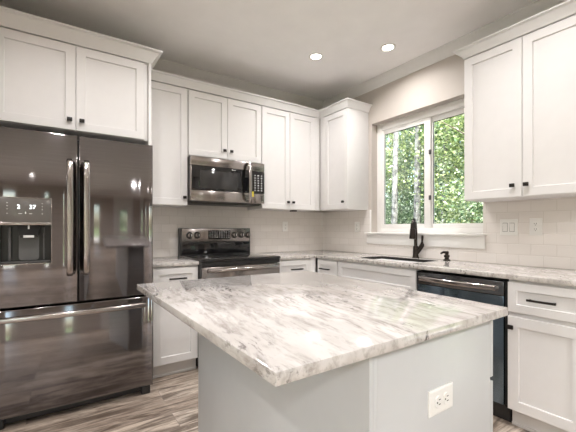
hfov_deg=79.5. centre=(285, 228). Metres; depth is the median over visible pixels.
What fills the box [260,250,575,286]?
countertop
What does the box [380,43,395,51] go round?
recessed light
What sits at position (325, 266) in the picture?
base cabinet
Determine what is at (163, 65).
trim
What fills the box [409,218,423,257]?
kitchen faucet
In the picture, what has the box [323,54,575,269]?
wall
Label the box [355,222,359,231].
wall outlet
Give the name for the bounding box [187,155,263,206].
microwave oven
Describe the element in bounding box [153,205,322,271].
wall
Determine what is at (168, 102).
upper cabinet
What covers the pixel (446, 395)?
receptacle
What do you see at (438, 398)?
receptacle
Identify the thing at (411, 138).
tree
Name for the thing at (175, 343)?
base cabinet
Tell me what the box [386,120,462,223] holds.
tree
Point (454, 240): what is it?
trim
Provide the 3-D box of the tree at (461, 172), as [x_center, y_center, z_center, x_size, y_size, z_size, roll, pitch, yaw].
[3.232,-0.933,5.047,2.840,4.620,2.294,0,0,34]
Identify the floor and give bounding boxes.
[0,366,529,431]
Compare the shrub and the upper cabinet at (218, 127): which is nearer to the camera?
the upper cabinet at (218, 127)
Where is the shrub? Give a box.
[386,178,468,223]
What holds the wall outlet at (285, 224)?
attached to the wall at (305, 229)
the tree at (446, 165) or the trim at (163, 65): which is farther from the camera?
the tree at (446, 165)
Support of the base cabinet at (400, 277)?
on the floor
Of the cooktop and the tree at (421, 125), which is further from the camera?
the tree at (421, 125)
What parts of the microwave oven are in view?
door, door glass, handle, control panel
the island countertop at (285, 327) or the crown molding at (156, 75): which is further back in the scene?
the crown molding at (156, 75)
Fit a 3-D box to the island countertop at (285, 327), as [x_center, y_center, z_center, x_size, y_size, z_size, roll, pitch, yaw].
[0.047,0.280,1.427,1.007,0.028,1.234,0,0,-34]
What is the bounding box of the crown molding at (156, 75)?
[151,69,371,117]
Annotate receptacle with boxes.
[435,395,441,407]
[443,392,449,403]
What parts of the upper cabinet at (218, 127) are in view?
door, door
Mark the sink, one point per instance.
(376, 257)
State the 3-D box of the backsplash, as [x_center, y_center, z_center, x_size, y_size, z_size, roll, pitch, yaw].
[1.398,0.032,3.045,0.008,0.480,3.292,0,0,-34]
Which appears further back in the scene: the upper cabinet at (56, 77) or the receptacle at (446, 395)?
the upper cabinet at (56, 77)
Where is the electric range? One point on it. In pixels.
(220, 252)
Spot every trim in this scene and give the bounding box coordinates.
[153,58,322,109]
[323,0,566,107]
[364,232,486,248]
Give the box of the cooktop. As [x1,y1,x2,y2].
[180,252,280,262]
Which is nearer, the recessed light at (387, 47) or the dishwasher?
the dishwasher
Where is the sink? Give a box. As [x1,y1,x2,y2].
[361,256,434,261]
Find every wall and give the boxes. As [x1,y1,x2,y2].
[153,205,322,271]
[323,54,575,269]
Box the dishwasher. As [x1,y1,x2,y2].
[417,270,511,421]
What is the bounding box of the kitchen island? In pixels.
[198,320,492,431]
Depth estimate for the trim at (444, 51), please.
3.04 m
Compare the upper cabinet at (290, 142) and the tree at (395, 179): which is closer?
the upper cabinet at (290, 142)
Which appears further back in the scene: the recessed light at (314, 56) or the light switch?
the recessed light at (314, 56)
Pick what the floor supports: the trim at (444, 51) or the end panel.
the end panel
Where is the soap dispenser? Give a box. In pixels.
[440,251,450,260]
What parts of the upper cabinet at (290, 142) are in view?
door, door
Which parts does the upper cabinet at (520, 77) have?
door, crown, door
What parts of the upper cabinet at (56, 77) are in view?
door, crown, door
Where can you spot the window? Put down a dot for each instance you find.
(428, 117)
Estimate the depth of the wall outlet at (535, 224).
2.46 m
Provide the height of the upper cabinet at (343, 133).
1.063 m
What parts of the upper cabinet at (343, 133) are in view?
door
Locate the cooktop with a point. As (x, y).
(203, 257)
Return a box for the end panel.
[145,63,150,144]
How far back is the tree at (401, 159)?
8.65 m
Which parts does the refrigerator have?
dispenser panel, door, handle, handle, freezer drawer, handle, door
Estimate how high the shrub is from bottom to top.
2.817 m
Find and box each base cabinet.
[153,265,197,378]
[278,258,315,272]
[318,258,338,275]
[338,259,420,290]
[507,279,575,431]
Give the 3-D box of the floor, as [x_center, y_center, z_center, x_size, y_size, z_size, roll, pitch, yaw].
[0.358,1.223,-0.240,5.400,0.080,7.600,0,0,-34]
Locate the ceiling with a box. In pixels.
[4,0,537,101]
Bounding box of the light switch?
[500,219,517,235]
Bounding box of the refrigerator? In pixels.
[0,126,152,429]
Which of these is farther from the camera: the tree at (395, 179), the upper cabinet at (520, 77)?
the tree at (395, 179)
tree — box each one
[386,119,463,223]
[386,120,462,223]
[386,126,449,223]
[386,130,440,221]
[390,114,482,223]
[399,125,480,223]
[401,117,463,223]
[404,116,482,222]
[411,138,479,218]
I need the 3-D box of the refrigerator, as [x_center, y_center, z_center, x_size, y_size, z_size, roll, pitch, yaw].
[-1.523,0.289,2.504,0.908,1.787,0.847,0,0,-34]
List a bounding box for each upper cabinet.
[0,6,162,143]
[151,81,186,207]
[187,89,260,163]
[248,106,319,211]
[320,108,367,211]
[452,0,575,201]
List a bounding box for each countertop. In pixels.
[137,271,507,386]
[153,257,198,267]
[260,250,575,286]
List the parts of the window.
sash, sash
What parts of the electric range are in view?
knob, knob, splash glass, oven door, rail, handle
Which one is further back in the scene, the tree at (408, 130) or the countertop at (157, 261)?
the tree at (408, 130)
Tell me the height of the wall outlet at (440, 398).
0.072 m
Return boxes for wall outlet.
[283,222,287,230]
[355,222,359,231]
[428,381,452,417]
[529,218,541,234]
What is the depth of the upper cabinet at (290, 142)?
3.75 m
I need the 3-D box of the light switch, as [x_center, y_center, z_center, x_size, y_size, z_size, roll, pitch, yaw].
[1.679,-0.009,2.610,0.012,0.122,0.120,0,0,-34]
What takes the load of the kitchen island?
on the floor
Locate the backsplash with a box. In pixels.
[323,197,575,269]
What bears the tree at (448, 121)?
on the ground
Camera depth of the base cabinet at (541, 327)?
1.92 m
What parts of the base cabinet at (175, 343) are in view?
drawer, door, handle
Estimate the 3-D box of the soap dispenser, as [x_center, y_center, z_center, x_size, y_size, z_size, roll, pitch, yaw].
[1.358,0.231,2.936,0.086,0.082,0.058,0,0,-34]
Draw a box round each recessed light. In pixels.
[308,53,323,60]
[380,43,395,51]
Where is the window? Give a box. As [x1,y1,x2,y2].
[377,98,482,233]
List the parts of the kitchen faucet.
spout, lever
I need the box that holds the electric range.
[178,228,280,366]
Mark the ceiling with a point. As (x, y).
(268, 43)
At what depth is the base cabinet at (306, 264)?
3.44 m
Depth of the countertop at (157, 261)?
2.86 m

